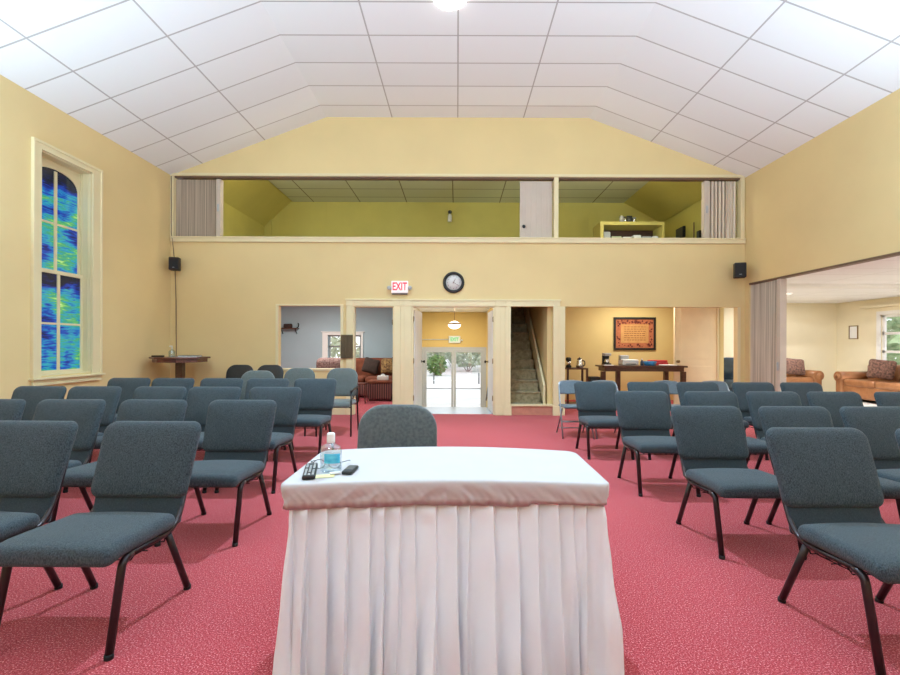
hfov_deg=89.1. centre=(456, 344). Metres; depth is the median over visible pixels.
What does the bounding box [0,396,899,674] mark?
floor
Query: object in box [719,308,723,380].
wall
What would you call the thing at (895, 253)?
trim
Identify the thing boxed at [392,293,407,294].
lamp
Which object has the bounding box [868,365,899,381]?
cushion
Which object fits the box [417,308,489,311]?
ceiling
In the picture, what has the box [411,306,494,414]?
door frame
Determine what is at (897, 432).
chair
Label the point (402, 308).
trim
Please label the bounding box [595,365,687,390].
table
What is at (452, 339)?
exit sign
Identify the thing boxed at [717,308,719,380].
trim
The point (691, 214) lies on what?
wall
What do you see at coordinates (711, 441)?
chair
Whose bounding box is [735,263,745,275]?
grille
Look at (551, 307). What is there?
wall
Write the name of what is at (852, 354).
wall
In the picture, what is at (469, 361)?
tree
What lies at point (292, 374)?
chair
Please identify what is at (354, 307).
door frame
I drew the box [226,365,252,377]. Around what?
chair
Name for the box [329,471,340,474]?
folded card
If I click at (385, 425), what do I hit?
chair
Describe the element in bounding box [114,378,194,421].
chair
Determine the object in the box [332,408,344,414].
baseboard
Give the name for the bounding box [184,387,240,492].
chair
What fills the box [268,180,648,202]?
ceiling
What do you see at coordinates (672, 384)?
folding chair
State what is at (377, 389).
ottoman
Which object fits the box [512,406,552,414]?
stair step
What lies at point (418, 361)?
door
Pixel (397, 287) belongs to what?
exit sign
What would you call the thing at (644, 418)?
chair
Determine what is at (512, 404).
trim
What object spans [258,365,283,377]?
chair
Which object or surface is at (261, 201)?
wall
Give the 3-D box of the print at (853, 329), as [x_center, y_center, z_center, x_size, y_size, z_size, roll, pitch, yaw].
[10.294,-0.314,11.860,0.006,0.310,0.230,0,0,0]
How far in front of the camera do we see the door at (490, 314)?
8.87 m
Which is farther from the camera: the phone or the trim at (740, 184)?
the trim at (740, 184)
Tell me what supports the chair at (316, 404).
on the floor at (684, 609)
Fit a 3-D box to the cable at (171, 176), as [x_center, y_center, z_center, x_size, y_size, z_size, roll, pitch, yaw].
[-5.245,-2.360,8.422,0.101,1.504,0.027,0,0,25]
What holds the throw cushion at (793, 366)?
on the leather sofa at (811, 375)
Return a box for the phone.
[342,465,358,474]
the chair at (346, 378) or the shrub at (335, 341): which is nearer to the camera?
the chair at (346, 378)
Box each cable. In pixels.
[171,176,174,256]
[175,271,176,355]
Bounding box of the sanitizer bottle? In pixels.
[324,432,339,463]
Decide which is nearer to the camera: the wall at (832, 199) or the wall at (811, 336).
the wall at (832, 199)
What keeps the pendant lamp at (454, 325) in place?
hanging from the ceiling at (420, 309)
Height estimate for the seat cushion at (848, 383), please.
0.170 m
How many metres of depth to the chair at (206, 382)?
5.72 m
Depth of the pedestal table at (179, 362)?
7.72 m
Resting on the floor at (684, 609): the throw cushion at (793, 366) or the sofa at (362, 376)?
the sofa at (362, 376)
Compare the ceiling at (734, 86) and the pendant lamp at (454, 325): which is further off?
the pendant lamp at (454, 325)
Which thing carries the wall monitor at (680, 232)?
attached to the wall at (691, 214)
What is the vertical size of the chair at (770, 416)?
0.848 m
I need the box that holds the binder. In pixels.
[647,360,667,364]
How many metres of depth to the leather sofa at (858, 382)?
10.56 m
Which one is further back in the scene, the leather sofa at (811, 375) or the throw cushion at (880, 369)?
the leather sofa at (811, 375)
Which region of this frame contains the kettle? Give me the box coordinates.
[576,357,584,367]
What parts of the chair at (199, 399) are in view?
seat, backrest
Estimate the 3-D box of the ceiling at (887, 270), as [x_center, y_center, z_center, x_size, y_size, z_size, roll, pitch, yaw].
[7.934,-1.154,6.900,4.980,0.060,11.200,0,0,0]
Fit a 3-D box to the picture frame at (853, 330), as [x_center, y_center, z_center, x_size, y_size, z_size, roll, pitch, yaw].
[10.289,-0.314,11.860,0.020,0.350,0.270,0,0,0]
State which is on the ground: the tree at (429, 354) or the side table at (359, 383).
the tree at (429, 354)
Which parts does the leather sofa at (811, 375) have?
rolled arm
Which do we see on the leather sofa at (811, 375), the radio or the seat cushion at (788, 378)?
the seat cushion at (788, 378)
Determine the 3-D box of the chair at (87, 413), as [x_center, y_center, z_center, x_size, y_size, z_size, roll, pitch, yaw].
[-3.034,0.865,3.296,0.536,0.864,0.722,0,0,0]
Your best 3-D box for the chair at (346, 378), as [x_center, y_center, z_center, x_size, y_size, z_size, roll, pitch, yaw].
[-1.744,0.833,6.725,0.524,0.943,0.610,0,0,0]
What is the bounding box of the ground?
[424,362,480,406]
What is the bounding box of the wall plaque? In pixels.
[341,335,352,357]
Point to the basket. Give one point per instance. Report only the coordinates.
(285, 325)
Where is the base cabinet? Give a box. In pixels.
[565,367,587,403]
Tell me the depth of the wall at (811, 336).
12.40 m
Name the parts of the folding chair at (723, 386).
backrest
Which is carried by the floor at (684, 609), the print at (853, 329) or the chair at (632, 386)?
the chair at (632, 386)
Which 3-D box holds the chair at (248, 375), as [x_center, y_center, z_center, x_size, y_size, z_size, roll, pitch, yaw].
[-2.726,0.829,6.025,0.524,0.943,0.610,0,0,0]
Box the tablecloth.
[272,447,624,674]
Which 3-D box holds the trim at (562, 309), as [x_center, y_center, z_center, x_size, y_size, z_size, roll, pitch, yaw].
[3.578,0.312,8.474,3.351,2.017,0.012,0,0,0]
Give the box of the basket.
[284,324,292,327]
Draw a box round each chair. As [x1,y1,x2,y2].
[0,399,25,419]
[0,420,77,589]
[0,421,200,661]
[11,386,66,420]
[32,399,105,510]
[49,399,186,522]
[63,386,121,492]
[85,386,186,487]
[107,378,150,420]
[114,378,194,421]
[154,400,276,546]
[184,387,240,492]
[200,378,242,396]
[214,387,301,493]
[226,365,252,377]
[240,370,274,399]
[244,378,288,460]
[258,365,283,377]
[273,378,336,460]
[284,368,314,435]
[315,368,358,436]
[357,404,436,448]
[556,380,594,438]
[574,382,634,459]
[589,380,617,438]
[615,391,700,496]
[627,382,674,459]
[654,380,679,428]
[670,406,806,559]
[676,382,749,459]
[684,391,768,463]
[702,380,729,390]
[732,382,774,459]
[746,391,801,468]
[758,406,899,559]
[766,427,899,674]
[780,382,822,405]
[807,391,863,426]
[839,406,899,481]
[874,392,899,406]
[895,428,899,451]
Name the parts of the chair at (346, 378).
backrest, seat, leg, leg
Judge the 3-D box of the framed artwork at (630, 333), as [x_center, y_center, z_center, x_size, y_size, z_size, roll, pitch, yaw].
[4.231,-0.259,10.880,1.000,0.780,0.035,0,0,0]
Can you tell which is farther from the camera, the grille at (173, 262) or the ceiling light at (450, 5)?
the grille at (173, 262)
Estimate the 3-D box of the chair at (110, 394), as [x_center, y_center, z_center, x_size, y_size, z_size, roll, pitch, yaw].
[-3.679,0.861,4.346,0.536,0.868,0.722,0,0,0]
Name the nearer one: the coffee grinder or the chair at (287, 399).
the chair at (287, 399)
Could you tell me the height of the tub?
0.090 m
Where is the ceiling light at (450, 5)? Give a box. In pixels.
[434,0,466,10]
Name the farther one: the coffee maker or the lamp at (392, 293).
the coffee maker
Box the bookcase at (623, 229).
[593,222,663,237]
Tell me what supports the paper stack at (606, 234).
on the bookcase at (623, 229)
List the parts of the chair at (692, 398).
backrest, seat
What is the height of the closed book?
0.026 m
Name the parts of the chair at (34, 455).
seat, panel, rail, backrest, leg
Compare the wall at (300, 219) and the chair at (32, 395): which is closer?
the chair at (32, 395)
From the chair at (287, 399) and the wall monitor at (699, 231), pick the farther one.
the wall monitor at (699, 231)
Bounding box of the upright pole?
[693,222,694,237]
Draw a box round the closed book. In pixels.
[177,355,201,356]
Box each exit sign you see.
[387,281,411,294]
[422,336,462,342]
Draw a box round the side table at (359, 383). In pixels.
[356,382,367,403]
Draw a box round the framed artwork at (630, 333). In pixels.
[614,317,655,349]
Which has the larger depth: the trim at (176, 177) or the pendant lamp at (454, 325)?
the pendant lamp at (454, 325)
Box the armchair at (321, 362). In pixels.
[316,358,339,367]
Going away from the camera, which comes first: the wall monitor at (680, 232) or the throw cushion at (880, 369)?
the throw cushion at (880, 369)
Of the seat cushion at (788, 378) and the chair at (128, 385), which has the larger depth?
the seat cushion at (788, 378)
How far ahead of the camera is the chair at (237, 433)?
3.47 m
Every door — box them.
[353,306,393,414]
[414,310,424,405]
[422,347,485,406]
[484,310,492,412]
[520,181,551,236]
[673,308,716,403]
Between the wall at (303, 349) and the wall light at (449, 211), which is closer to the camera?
the wall light at (449, 211)
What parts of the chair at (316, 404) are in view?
seat, panel, backrest, leg, leg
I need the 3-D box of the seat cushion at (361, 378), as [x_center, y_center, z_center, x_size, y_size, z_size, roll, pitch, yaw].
[-2.614,0.869,11.500,0.688,0.160,0.720,0,0,0]
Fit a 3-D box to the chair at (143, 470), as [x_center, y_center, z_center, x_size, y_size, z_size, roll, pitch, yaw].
[-1.689,0.866,2.236,0.536,0.873,0.722,0,0,0]
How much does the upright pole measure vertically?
1.334 m
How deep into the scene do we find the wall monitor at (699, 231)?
10.04 m
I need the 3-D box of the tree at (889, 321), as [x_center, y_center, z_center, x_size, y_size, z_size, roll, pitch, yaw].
[14.883,-0.224,18.199,4.850,3.952,4.811,0,0,0]
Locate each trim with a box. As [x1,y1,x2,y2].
[170,173,745,243]
[175,176,739,181]
[269,202,501,236]
[275,304,342,370]
[345,299,560,415]
[511,403,552,405]
[523,307,544,403]
[560,307,740,414]
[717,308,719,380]
[749,252,899,284]
[787,283,899,288]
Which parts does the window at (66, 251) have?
stained pane, stained pane, sash, sash, sill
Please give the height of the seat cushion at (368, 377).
0.160 m
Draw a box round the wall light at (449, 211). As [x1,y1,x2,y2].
[448,210,451,221]
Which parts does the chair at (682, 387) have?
backrest, seat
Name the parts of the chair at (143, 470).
leg, seat, leg, leg, panel, backrest, rail, leg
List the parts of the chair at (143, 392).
seat, backrest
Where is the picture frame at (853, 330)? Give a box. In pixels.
[849,325,857,338]
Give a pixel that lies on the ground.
(464, 379)
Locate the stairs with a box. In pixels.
[511,307,540,403]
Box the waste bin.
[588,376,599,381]
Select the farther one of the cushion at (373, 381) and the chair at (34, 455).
the cushion at (373, 381)
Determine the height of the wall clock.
0.398 m
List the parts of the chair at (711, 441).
leg, rail, backrest, panel, leg, seat, leg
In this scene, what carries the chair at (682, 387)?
on the floor at (684, 609)
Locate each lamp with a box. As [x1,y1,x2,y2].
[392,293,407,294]
[448,308,460,329]
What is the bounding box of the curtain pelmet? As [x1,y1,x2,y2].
[859,303,899,308]
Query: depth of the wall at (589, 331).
10.90 m
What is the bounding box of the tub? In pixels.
[644,361,656,365]
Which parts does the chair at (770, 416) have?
leg, backrest, seat, leg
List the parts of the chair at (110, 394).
backrest, panel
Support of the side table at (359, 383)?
on the floor at (684, 609)
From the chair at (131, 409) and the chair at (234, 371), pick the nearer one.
the chair at (131, 409)
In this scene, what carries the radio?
on the bookcase at (623, 229)
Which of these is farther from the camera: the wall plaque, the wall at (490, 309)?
the wall at (490, 309)
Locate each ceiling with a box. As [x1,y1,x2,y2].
[0,0,899,177]
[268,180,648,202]
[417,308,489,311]
[786,256,899,302]
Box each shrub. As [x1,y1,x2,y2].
[331,337,359,357]
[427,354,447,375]
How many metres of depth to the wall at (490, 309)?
13.53 m
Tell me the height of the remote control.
0.020 m
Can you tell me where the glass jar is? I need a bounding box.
[619,215,623,221]
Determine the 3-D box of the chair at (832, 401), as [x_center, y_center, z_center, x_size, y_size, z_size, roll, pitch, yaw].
[3.783,0.899,4.296,0.536,0.845,0.722,0,0,1]
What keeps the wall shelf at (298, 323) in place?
attached to the wall at (303, 349)
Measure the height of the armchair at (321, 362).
0.950 m
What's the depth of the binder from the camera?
9.77 m
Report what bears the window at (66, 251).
in the wall at (136, 193)
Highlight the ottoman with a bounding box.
[367,379,392,400]
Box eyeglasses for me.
[311,459,349,468]
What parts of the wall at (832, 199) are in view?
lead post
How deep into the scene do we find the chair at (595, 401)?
5.74 m
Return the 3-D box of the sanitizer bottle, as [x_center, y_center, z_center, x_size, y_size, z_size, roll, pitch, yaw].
[-0.550,0.470,1.994,0.098,0.170,0.058,0,0,8]
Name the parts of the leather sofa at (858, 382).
arm, rolled arm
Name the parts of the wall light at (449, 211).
lamp shade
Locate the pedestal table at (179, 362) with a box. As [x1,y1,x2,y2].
[149,356,210,377]
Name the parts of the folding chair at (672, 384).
frame, backrest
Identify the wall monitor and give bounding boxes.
[676,226,685,237]
[697,230,700,237]
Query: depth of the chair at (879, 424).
3.36 m
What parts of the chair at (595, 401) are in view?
leg, leg, backrest, panel, seat, leg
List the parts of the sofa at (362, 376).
backrest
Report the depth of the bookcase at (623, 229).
10.23 m
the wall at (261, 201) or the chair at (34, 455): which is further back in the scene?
the wall at (261, 201)
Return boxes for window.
[28,137,105,385]
[321,331,363,357]
[876,310,899,359]
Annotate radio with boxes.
[626,216,631,221]
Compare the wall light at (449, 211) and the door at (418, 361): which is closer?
the door at (418, 361)
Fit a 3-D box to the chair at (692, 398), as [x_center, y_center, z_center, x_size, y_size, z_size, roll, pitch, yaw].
[2.552,0.894,4.296,0.536,0.845,0.722,0,0,-1]
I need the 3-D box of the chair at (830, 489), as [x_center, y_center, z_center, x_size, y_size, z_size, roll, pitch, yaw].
[1.911,0.880,2.131,0.536,0.868,0.722,0,0,0]
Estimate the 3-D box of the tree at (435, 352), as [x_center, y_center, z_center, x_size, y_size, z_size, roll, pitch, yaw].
[-0.577,-0.029,46.969,5.584,4.562,5.473,0,0,0]
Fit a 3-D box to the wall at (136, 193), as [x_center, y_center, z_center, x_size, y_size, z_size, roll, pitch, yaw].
[-5.465,-1.586,2.140,0.300,5.750,12.680,0,0,0]
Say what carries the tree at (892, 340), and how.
on the ground
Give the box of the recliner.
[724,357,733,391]
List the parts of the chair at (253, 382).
backrest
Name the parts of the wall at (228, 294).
lead post, lead post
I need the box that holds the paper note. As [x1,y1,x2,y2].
[315,474,334,477]
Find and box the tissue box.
[377,374,388,379]
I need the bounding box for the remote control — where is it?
[302,463,317,479]
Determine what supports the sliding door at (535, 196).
in the wall at (228, 294)
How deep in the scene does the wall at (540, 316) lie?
8.98 m
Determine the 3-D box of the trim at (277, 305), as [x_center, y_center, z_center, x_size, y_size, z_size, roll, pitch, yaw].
[-2.737,-0.127,8.470,1.250,1.244,0.020,0,0,0]
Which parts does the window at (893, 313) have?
sash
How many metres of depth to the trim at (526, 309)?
9.46 m
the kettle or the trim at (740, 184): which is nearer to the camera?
the trim at (740, 184)
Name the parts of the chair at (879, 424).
panel, seat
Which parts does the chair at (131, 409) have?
leg, seat, backrest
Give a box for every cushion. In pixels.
[358,375,367,381]
[362,357,379,374]
[365,375,392,381]
[367,379,392,383]
[381,358,392,372]
[786,358,805,375]
[786,376,812,381]
[844,379,896,387]
[866,359,896,379]
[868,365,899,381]
[875,382,899,390]
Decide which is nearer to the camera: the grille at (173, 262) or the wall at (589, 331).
the grille at (173, 262)
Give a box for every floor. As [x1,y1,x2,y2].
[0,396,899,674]
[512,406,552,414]
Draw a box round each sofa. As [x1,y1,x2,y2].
[356,358,392,395]
[786,370,823,385]
[834,365,899,400]
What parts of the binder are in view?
lid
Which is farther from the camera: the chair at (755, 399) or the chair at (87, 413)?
the chair at (755, 399)
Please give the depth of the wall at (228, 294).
8.48 m
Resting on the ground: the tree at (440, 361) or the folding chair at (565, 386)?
the tree at (440, 361)
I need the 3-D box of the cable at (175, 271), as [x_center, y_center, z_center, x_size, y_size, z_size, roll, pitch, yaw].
[-5.199,-0.084,8.450,0.051,2.547,0.016,0,0,0]
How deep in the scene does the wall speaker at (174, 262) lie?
8.23 m
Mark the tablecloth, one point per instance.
(416, 560)
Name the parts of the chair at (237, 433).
leg, seat, panel, leg, backrest, rail, leg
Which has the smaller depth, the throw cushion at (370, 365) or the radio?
the radio
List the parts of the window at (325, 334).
sash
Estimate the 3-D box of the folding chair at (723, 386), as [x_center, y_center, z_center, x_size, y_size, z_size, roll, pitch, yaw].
[3.793,0.930,6.587,0.453,0.795,0.504,0,0,0]
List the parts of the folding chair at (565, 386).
seat, backrest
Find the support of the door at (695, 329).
in the wall at (721, 314)
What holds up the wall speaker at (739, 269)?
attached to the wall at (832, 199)
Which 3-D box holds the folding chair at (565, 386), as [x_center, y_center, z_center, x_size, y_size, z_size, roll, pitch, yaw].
[1.688,0.923,6.587,0.453,0.795,0.504,0,0,0]
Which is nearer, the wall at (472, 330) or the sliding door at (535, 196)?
the sliding door at (535, 196)
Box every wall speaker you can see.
[168,257,180,270]
[733,262,746,278]
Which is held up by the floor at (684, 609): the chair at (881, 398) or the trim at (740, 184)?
the chair at (881, 398)
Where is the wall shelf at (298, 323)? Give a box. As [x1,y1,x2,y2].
[281,323,298,333]
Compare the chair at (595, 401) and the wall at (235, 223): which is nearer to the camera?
the chair at (595, 401)
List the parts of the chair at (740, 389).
panel, seat, backrest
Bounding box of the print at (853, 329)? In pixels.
[850,326,856,337]
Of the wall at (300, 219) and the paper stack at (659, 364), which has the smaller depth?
the paper stack at (659, 364)
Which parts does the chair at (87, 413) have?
backrest, seat, panel, leg, rail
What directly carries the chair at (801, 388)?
on the floor at (684, 609)
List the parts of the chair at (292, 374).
backrest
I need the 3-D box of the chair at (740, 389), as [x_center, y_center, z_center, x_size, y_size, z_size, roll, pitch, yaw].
[3.796,0.904,5.566,0.536,0.835,0.722,0,0,0]
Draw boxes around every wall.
[0,74,170,398]
[170,117,744,414]
[223,180,701,225]
[223,201,263,235]
[264,201,658,237]
[281,306,392,367]
[422,312,485,346]
[486,308,492,406]
[522,307,550,403]
[550,307,551,403]
[565,307,673,399]
[664,200,700,237]
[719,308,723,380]
[724,303,836,391]
[745,89,899,390]
[837,297,899,370]
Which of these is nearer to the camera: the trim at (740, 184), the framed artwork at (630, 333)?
the trim at (740, 184)
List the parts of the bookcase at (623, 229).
panel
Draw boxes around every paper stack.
[604,232,609,237]
[659,364,676,365]
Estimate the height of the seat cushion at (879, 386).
0.170 m
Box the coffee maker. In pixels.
[602,353,610,364]
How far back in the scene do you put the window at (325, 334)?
12.47 m
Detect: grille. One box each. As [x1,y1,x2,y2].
[169,258,177,267]
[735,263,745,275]
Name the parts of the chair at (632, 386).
backrest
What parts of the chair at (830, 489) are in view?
leg, rail, backrest, panel, seat, leg, leg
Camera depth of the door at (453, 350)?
14.03 m
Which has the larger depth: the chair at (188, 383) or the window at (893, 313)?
the window at (893, 313)
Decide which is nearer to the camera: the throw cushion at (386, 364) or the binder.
the binder
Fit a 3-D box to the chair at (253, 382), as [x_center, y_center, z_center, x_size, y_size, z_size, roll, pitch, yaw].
[-2.378,0.863,5.446,0.536,0.873,0.722,0,0,0]
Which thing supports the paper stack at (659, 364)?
on the table at (617, 368)
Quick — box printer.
[618,355,637,364]
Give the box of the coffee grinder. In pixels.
[566,357,570,367]
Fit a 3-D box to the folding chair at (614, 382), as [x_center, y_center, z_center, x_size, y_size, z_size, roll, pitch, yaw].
[2.161,0.925,6.587,0.453,0.795,0.504,0,0,0]
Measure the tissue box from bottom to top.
0.144 m
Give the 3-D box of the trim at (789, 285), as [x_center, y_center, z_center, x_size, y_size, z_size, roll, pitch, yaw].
[7.884,-1.127,8.590,4.840,0.115,0.260,0,0,0]
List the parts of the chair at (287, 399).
backrest, leg, seat, panel, rail, leg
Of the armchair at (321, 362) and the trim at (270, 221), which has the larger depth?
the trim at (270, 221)
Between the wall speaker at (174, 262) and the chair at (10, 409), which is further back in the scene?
the wall speaker at (174, 262)
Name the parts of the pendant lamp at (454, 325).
lamp shade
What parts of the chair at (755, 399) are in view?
leg, panel, backrest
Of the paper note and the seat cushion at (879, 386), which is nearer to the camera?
the paper note
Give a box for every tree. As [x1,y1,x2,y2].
[424,352,448,363]
[435,352,470,365]
[443,352,480,371]
[887,317,899,353]
[887,317,899,364]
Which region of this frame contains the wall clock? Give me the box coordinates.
[443,272,463,292]
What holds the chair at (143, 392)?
on the floor at (684, 609)
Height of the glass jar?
0.170 m
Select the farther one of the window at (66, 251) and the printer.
the printer
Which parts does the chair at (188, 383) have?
backrest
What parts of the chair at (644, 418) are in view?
leg, rail, leg, backrest, panel, seat, leg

